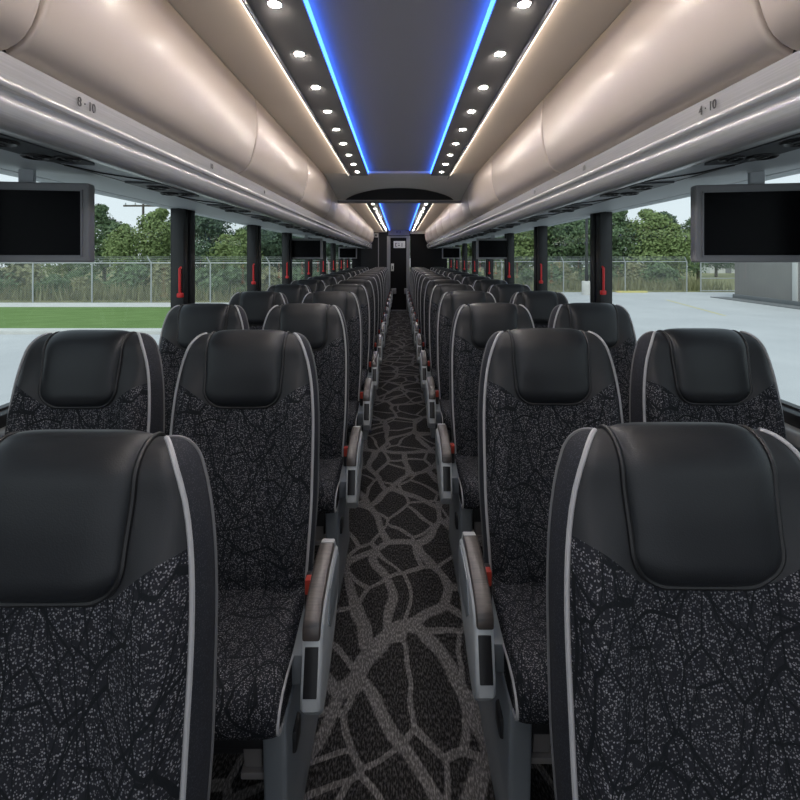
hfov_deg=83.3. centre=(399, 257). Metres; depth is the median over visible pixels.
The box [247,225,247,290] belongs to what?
window
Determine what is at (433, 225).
bin
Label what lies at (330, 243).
window
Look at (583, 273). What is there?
bush
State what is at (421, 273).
seat
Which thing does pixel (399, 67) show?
ceiling
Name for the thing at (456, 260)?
pillar
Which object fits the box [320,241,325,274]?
pillar
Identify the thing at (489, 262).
pillar
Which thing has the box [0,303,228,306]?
kerb
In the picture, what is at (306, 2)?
light strip
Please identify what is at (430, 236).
bin
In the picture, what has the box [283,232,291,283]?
pillar
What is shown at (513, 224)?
unit
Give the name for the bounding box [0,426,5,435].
trim
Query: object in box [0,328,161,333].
kerb
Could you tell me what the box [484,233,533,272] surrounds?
tree
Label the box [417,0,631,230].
trim
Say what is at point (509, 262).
pillar
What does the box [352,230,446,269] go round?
wall
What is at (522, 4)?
recessed light
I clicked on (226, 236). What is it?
tree
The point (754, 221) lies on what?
monitor
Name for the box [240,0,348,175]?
accent strip
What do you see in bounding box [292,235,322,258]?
monitor
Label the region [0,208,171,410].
window
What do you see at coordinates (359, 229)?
bin
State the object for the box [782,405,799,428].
trim
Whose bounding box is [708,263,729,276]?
tree
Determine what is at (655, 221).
tree
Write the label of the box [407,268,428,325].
seat
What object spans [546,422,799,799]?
seat
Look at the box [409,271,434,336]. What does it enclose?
seat
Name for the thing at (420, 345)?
seat
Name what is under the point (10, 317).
lawn
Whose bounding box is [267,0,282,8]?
recessed light
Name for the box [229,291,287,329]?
seat
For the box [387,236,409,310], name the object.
door
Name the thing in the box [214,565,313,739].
seat cushion
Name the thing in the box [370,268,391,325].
seat
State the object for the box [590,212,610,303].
pillar
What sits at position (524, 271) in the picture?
bush
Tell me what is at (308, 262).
pillar
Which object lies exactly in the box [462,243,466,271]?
pillar
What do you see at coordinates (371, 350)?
seat cushion
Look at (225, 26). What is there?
ceiling panel
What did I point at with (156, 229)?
tree
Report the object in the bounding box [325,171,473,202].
ceiling bulkhead
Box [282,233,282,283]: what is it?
window
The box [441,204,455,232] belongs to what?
bin
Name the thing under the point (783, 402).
window frame
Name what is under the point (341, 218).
bin
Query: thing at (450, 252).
monitor
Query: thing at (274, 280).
bush
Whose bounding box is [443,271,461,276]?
seat
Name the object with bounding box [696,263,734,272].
shed
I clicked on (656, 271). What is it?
bush
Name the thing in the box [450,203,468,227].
bin
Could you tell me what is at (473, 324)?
seat
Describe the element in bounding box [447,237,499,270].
tree
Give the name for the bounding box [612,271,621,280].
bush
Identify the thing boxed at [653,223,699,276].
tree
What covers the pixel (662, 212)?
tree
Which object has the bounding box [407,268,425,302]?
seat
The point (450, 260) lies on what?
pillar
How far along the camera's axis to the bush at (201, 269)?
31.40 m
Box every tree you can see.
[39,244,100,277]
[67,203,146,278]
[100,223,148,282]
[128,208,170,267]
[164,215,207,268]
[195,215,236,268]
[200,233,234,274]
[216,228,265,271]
[245,228,281,271]
[277,235,319,270]
[313,243,351,270]
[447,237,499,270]
[470,259,494,276]
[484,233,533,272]
[493,227,555,275]
[529,219,589,266]
[529,225,558,264]
[551,218,615,275]
[589,210,653,272]
[613,208,686,277]
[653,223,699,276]
[660,211,683,259]
[681,217,707,281]
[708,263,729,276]
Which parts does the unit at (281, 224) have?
panel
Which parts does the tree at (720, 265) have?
crown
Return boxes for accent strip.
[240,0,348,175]
[450,0,558,175]
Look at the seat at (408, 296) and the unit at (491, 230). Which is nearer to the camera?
the unit at (491, 230)
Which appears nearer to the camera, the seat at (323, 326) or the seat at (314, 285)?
the seat at (323, 326)
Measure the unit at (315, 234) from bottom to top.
0.016 m
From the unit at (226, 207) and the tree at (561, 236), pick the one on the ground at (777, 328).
the tree at (561, 236)
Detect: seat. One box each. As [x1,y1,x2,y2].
[0,429,217,799]
[5,330,164,434]
[158,303,249,435]
[170,330,338,799]
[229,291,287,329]
[262,303,362,602]
[267,284,310,303]
[291,279,326,292]
[302,291,373,466]
[308,276,337,285]
[320,274,345,281]
[324,284,378,439]
[329,272,351,279]
[337,271,355,276]
[338,279,382,403]
[343,269,359,274]
[347,276,385,346]
[355,274,386,334]
[360,272,388,347]
[364,271,389,336]
[367,269,390,311]
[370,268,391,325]
[373,268,391,302]
[375,267,392,299]
[406,267,423,298]
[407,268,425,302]
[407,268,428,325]
[408,269,430,310]
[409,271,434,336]
[410,272,438,347]
[412,274,443,363]
[413,276,450,345]
[416,279,460,402]
[419,284,474,437]
[425,291,495,466]
[435,303,534,595]
[438,269,455,274]
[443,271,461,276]
[447,272,469,279]
[453,274,478,282]
[458,328,623,799]
[461,276,490,285]
[472,279,507,291]
[487,284,531,302]
[510,291,568,327]
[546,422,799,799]
[548,303,636,422]
[629,328,786,439]
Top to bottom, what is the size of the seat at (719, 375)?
1.143 m
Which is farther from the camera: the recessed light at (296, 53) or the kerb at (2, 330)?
the kerb at (2, 330)
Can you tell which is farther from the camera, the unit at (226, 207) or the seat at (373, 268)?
the seat at (373, 268)
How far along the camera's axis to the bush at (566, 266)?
40.42 m
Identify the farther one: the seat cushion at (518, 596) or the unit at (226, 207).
the unit at (226, 207)
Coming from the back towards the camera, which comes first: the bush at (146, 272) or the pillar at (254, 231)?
the bush at (146, 272)
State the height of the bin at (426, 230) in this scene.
0.338 m
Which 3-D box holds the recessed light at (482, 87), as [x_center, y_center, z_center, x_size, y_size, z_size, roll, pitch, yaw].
[0.341,-0.695,1.830,0.043,0.006,0.043,0,0,0]
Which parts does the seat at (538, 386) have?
armrest, button panel, panel, backrest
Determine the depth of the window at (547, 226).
3.85 m
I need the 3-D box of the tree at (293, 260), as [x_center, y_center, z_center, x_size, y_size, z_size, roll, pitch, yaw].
[-9.987,-1.938,46.086,4.740,9.284,5.508,0,0,23]
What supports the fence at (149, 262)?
on the ground at (777, 328)
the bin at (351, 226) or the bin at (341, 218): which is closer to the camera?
the bin at (341, 218)
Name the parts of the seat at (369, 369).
backrest, panel, button panel, armrest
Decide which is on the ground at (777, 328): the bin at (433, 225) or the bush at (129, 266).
the bush at (129, 266)
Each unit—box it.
[0,133,94,165]
[64,164,198,196]
[178,196,250,212]
[234,212,281,221]
[271,222,301,227]
[293,228,314,232]
[307,232,325,235]
[473,232,491,235]
[484,228,505,232]
[497,222,527,227]
[517,212,564,221]
[548,196,620,212]
[600,164,734,196]
[704,133,799,165]
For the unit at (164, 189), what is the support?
attached to the wall at (2, 171)
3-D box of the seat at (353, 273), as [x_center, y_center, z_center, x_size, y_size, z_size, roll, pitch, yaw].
[-0.925,0.789,7.550,0.444,1.143,0.514,0,0,0]
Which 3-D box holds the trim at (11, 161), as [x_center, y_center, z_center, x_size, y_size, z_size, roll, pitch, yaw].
[-0.987,-0.286,4.985,0.503,0.108,12.570,0,0,0]
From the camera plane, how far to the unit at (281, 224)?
3.16 m
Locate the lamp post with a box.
[582,218,589,294]
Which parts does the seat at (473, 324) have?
armrest, button panel, panel, backrest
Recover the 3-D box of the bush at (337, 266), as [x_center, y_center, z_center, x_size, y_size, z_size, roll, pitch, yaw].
[-4.294,1.676,31.105,3.019,2.608,2.555,0,0,-10]
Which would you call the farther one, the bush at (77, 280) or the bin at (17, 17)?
the bush at (77, 280)
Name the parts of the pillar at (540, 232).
emergency handle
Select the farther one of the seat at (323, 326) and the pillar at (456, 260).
the pillar at (456, 260)
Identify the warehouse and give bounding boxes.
[711,262,799,309]
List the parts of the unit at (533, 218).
panel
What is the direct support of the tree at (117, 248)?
on the ground at (777, 328)
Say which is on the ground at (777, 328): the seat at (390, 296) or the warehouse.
the warehouse
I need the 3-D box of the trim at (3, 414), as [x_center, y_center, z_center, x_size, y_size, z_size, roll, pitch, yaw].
[-1.230,0.494,5.200,0.060,0.039,13.000,0,0,0]
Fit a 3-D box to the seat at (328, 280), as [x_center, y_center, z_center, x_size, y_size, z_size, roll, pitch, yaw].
[-0.925,0.789,5.150,0.444,1.143,0.514,0,0,0]
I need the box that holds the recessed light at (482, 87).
[478,85,488,89]
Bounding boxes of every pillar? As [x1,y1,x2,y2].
[172,208,194,307]
[248,225,260,290]
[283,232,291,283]
[305,237,311,278]
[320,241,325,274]
[331,243,335,272]
[339,245,342,270]
[345,246,348,269]
[449,246,452,269]
[455,245,458,270]
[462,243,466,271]
[472,241,477,274]
[486,259,492,278]
[504,233,513,283]
[534,226,546,290]
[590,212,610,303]
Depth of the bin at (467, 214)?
4.32 m
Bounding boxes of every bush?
[0,269,25,294]
[3,264,44,294]
[30,274,76,297]
[64,270,103,285]
[66,276,93,294]
[103,265,155,290]
[108,261,149,289]
[139,261,170,292]
[195,267,227,292]
[197,266,246,295]
[230,265,276,292]
[261,265,281,290]
[279,266,312,283]
[297,270,326,279]
[326,264,344,272]
[467,268,483,275]
[494,270,503,279]
[514,268,533,285]
[533,262,568,288]
[553,262,577,285]
[575,266,612,286]
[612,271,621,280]
[616,262,650,286]
[634,262,687,288]
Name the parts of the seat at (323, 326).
backrest, panel, button panel, armrest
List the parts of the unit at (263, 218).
panel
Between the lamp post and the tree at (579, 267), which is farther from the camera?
the tree at (579, 267)
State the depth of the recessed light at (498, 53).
1.52 m
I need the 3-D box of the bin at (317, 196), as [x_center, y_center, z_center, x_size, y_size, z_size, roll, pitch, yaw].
[-0.919,-0.531,3.605,0.592,0.338,1.088,0,0,0]
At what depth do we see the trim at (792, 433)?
1.34 m
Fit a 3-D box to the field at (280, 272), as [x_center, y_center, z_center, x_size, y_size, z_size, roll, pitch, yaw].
[-54.500,2.680,78.650,111.000,0.060,102.700,0,0,0]
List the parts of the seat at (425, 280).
armrest, backrest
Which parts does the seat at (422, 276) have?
backrest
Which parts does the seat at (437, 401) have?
armrest, button panel, panel, backrest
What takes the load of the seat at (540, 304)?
on the floor
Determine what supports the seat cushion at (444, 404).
on the seat at (437, 401)
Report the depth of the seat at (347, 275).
6.92 m
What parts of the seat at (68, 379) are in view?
backrest, panel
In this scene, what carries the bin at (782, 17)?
attached to the wall at (794, 171)
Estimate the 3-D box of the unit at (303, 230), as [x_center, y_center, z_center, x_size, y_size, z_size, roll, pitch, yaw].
[-0.786,-0.230,3.728,0.109,0.016,0.565,0,0,0]
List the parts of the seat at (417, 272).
backrest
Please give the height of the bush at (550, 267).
3.004 m
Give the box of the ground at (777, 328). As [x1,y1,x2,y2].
[0,267,799,405]
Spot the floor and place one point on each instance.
(400, 718)
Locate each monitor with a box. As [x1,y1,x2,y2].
[0,169,94,262]
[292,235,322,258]
[339,245,356,258]
[442,245,460,258]
[476,235,506,258]
[691,171,799,261]
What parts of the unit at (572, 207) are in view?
panel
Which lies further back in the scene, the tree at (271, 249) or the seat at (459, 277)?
the tree at (271, 249)
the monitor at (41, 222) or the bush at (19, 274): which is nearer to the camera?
the monitor at (41, 222)
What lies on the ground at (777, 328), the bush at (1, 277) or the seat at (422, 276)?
the bush at (1, 277)
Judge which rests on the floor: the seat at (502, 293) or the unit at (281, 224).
the seat at (502, 293)
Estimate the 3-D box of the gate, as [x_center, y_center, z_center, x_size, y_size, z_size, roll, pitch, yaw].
[25.150,1.425,35.400,3.000,2.450,0.100,0,0,0]
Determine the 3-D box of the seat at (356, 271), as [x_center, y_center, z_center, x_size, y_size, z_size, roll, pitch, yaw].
[-0.925,0.789,8.350,0.444,1.143,0.514,0,0,0]
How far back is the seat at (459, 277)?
6.15 m
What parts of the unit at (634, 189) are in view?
panel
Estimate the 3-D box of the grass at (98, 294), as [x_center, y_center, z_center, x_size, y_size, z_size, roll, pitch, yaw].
[-5.148,2.050,35.573,68.252,1.300,18.517,0,0,-14]
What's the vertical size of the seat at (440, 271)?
1.143 m
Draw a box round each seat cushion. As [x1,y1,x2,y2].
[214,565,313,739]
[317,456,342,513]
[347,399,359,431]
[361,368,368,389]
[369,349,373,361]
[425,348,429,360]
[430,368,437,388]
[439,399,450,429]
[455,453,479,508]
[483,557,548,724]
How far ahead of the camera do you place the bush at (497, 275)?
38.85 m
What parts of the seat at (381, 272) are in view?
backrest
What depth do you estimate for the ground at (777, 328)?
18.55 m
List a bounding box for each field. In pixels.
[0,267,327,302]
[478,267,734,291]
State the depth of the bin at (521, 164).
2.33 m
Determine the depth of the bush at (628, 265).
40.50 m
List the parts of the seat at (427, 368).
armrest, button panel, panel, backrest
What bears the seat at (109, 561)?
on the floor
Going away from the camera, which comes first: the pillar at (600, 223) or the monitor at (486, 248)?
the pillar at (600, 223)
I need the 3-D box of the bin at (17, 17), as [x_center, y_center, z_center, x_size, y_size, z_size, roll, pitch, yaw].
[-0.919,-0.531,0.226,0.592,0.338,1.170,0,0,0]
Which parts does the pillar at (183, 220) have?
emergency handle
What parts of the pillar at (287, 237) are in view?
emergency handle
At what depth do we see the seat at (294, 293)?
3.71 m
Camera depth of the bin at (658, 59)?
1.15 m
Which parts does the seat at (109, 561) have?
backrest, panel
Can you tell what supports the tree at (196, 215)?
on the ground at (777, 328)
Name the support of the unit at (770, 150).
attached to the wall at (794, 171)
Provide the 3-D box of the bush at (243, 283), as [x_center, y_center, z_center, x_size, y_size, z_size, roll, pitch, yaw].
[-9.866,1.819,30.891,3.324,2.794,4.136,0,0,2]
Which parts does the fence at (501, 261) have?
fence post, rail, fence post, fence post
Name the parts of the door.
panel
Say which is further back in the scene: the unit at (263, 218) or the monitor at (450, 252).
the monitor at (450, 252)
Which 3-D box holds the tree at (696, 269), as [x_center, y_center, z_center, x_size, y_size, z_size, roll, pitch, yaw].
[33.239,-1.149,50.345,5.878,7.704,4.605,0,0,-41]
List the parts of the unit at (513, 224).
panel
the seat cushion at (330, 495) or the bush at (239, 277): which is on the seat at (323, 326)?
the seat cushion at (330, 495)
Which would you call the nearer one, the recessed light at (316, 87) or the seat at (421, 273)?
the recessed light at (316, 87)
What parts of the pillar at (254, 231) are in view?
emergency handle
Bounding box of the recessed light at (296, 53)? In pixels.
[293,51,305,56]
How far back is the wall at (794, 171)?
2.14 m
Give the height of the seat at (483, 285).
1.143 m
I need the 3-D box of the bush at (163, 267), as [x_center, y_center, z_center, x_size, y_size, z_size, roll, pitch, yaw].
[-16.922,1.592,32.381,3.268,2.823,2.766,0,0,-2]
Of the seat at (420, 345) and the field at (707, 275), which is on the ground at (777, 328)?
the field at (707, 275)
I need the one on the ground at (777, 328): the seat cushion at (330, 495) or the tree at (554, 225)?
the tree at (554, 225)
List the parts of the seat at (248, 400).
backrest, panel, button panel, armrest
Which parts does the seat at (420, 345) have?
armrest, panel, backrest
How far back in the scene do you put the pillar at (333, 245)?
8.24 m
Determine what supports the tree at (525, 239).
on the ground at (777, 328)
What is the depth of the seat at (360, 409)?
2.85 m
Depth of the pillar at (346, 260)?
10.44 m
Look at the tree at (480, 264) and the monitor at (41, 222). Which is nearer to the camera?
the monitor at (41, 222)
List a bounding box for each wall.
[0,168,343,245]
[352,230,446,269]
[460,168,799,244]
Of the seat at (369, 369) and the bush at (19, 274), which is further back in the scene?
the bush at (19, 274)
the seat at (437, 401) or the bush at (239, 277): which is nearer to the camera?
the seat at (437, 401)
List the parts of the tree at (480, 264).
crown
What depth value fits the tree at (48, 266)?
46.89 m
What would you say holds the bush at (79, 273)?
on the ground at (777, 328)
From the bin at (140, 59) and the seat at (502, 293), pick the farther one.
the seat at (502, 293)
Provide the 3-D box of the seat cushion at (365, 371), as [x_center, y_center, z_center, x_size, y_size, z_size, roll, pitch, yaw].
[-0.452,0.966,3.519,0.414,0.188,0.452,0,0,0]
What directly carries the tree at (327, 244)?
on the ground at (777, 328)
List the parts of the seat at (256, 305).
backrest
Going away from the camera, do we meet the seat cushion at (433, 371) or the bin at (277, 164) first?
the bin at (277, 164)
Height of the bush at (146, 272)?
2.706 m
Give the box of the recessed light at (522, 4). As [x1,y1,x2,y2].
[516,0,531,8]
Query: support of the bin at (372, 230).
attached to the wall at (2, 171)
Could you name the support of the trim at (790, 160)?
attached to the wall at (794, 171)
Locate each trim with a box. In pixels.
[0,50,371,248]
[0,149,364,248]
[0,408,8,427]
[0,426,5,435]
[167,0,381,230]
[241,0,388,231]
[410,0,557,231]
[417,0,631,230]
[427,50,799,248]
[434,149,799,248]
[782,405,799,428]
[784,422,799,448]
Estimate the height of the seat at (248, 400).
1.143 m
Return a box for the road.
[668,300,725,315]
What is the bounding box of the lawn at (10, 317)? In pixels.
[0,307,170,327]
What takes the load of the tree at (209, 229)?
on the ground at (777, 328)
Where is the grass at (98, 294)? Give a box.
[0,272,732,300]
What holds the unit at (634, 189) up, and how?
attached to the wall at (794, 171)
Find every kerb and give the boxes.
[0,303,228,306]
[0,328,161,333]
[616,291,647,292]
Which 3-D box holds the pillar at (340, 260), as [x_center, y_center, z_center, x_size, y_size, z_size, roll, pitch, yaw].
[-1.220,0.107,9.389,0.076,0.805,0.145,0,0,0]
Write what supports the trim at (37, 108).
attached to the wall at (2, 171)
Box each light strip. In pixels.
[304,0,368,173]
[430,0,495,173]
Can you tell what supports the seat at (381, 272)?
on the floor
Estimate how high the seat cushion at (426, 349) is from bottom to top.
0.188 m
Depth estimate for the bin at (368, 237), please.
9.54 m
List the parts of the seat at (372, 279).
backrest, armrest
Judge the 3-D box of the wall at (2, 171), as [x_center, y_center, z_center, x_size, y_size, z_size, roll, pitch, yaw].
[-1.262,-0.557,5.200,0.075,0.566,13.000,0,0,0]
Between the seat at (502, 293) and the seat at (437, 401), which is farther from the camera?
the seat at (502, 293)
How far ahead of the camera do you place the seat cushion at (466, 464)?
1.82 m
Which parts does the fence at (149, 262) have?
fence post, fence post, fence post, rail, fence post, fence post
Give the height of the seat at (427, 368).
1.143 m
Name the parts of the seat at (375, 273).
backrest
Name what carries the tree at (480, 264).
on the ground at (777, 328)
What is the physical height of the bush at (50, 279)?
2.075 m
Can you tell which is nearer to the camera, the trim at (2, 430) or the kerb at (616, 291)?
the trim at (2, 430)
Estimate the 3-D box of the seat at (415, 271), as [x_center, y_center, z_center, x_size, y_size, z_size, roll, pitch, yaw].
[0.418,0.789,8.380,0.512,1.143,0.514,0,0,0]
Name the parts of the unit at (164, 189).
panel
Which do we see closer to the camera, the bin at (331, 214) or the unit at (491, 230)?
the unit at (491, 230)
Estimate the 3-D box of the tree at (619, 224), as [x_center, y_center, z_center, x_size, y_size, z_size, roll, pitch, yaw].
[23.540,-1.306,47.276,6.817,8.019,5.341,0,0,-5]
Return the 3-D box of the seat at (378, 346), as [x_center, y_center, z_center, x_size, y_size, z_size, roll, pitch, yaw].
[-0.418,0.789,4.350,0.512,1.143,0.514,0,0,0]
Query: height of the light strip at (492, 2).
0.021 m
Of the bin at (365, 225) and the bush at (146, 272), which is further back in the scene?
the bush at (146, 272)
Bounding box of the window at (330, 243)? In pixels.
[330,243,330,272]
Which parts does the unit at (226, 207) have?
panel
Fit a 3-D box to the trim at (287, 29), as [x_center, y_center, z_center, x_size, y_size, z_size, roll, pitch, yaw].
[-0.341,-0.708,5.200,0.158,0.054,13.000,0,0,0]
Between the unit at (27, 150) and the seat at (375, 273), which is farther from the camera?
the seat at (375, 273)
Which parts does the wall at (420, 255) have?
header panel, cornice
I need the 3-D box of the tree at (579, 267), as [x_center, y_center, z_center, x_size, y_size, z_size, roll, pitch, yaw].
[19.926,-1.620,49.347,7.346,8.648,5.755,0,0,-15]
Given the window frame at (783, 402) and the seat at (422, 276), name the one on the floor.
the seat at (422, 276)
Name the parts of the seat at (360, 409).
backrest, panel, button panel, armrest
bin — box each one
[0,0,39,50]
[2,0,256,172]
[237,99,307,202]
[295,155,331,217]
[323,187,337,221]
[330,203,348,227]
[343,204,357,232]
[352,212,362,236]
[360,219,367,238]
[364,223,370,240]
[368,228,373,242]
[425,228,430,242]
[428,223,434,240]
[431,219,438,238]
[436,212,446,236]
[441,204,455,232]
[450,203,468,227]
[461,187,475,221]
[467,155,503,217]
[492,99,561,202]
[542,0,796,172]
[759,0,799,50]
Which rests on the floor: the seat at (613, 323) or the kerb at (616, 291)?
the seat at (613, 323)
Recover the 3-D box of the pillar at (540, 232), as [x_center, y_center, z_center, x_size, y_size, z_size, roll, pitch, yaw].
[1.220,0.107,3.894,0.076,0.805,0.145,0,0,0]
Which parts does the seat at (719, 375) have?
panel, backrest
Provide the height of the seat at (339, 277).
1.143 m
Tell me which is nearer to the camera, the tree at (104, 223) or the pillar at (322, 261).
the pillar at (322, 261)
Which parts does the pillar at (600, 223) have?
emergency handle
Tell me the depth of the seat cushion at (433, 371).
3.39 m
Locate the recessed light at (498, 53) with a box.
[493,51,505,56]
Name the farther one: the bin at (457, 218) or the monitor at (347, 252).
the monitor at (347, 252)
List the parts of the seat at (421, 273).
backrest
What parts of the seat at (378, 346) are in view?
backrest, armrest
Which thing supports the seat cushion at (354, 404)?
on the seat at (360, 409)
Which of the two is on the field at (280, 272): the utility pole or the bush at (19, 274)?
the utility pole
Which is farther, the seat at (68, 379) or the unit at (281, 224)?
the unit at (281, 224)
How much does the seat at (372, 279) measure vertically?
1.143 m
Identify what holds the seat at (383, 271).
on the floor
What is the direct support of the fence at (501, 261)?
on the ground at (777, 328)
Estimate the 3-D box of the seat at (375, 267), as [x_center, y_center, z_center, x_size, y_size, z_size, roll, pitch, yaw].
[-0.418,0.789,10.750,0.512,1.143,0.514,0,0,0]
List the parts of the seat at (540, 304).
backrest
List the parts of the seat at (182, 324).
backrest, panel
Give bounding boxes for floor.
[210,311,554,799]
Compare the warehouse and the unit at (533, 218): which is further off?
the warehouse
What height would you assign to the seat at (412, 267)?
1.143 m
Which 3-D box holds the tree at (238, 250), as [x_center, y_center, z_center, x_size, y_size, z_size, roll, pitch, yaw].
[-14.492,-0.025,41.244,5.040,5.457,3.894,0,0,40]
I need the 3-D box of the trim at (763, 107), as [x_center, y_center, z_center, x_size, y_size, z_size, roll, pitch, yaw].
[0.707,-0.293,4.985,0.056,0.127,12.570,0,0,0]
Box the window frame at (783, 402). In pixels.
[611,212,799,410]
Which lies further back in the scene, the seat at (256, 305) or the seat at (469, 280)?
the seat at (469, 280)
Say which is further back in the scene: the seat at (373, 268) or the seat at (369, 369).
the seat at (373, 268)
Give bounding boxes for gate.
[700,262,734,291]
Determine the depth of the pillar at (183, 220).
2.48 m
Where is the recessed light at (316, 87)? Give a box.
[310,85,320,89]
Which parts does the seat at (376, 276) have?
backrest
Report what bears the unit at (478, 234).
attached to the wall at (794, 171)
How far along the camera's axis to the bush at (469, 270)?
40.68 m
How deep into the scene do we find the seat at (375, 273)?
6.87 m
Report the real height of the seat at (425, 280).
1.143 m
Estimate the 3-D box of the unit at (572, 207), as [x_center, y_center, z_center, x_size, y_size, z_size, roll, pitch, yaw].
[0.786,-0.230,1.988,0.109,0.016,0.565,0,0,0]
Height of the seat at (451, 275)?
1.143 m
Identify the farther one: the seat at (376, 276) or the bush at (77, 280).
the bush at (77, 280)
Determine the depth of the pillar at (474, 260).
7.24 m
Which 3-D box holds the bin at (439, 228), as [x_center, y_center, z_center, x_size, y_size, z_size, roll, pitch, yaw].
[0.925,-0.531,7.375,0.580,0.338,1.108,0,0,0]
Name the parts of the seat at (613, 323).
panel, backrest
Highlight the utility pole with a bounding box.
[123,203,154,242]
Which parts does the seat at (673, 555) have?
panel, backrest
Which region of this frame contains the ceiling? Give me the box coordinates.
[308,0,490,229]
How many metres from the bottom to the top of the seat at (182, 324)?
1.143 m
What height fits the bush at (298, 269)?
2.633 m
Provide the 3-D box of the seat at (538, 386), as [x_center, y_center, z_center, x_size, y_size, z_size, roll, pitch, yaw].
[0.418,0.789,1.180,0.512,1.143,0.514,0,0,0]
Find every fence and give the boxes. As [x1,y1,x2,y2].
[0,257,351,302]
[447,257,686,291]
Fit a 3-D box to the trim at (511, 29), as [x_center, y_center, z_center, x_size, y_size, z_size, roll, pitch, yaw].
[0.341,-0.708,5.200,0.158,0.054,13.000,0,0,0]

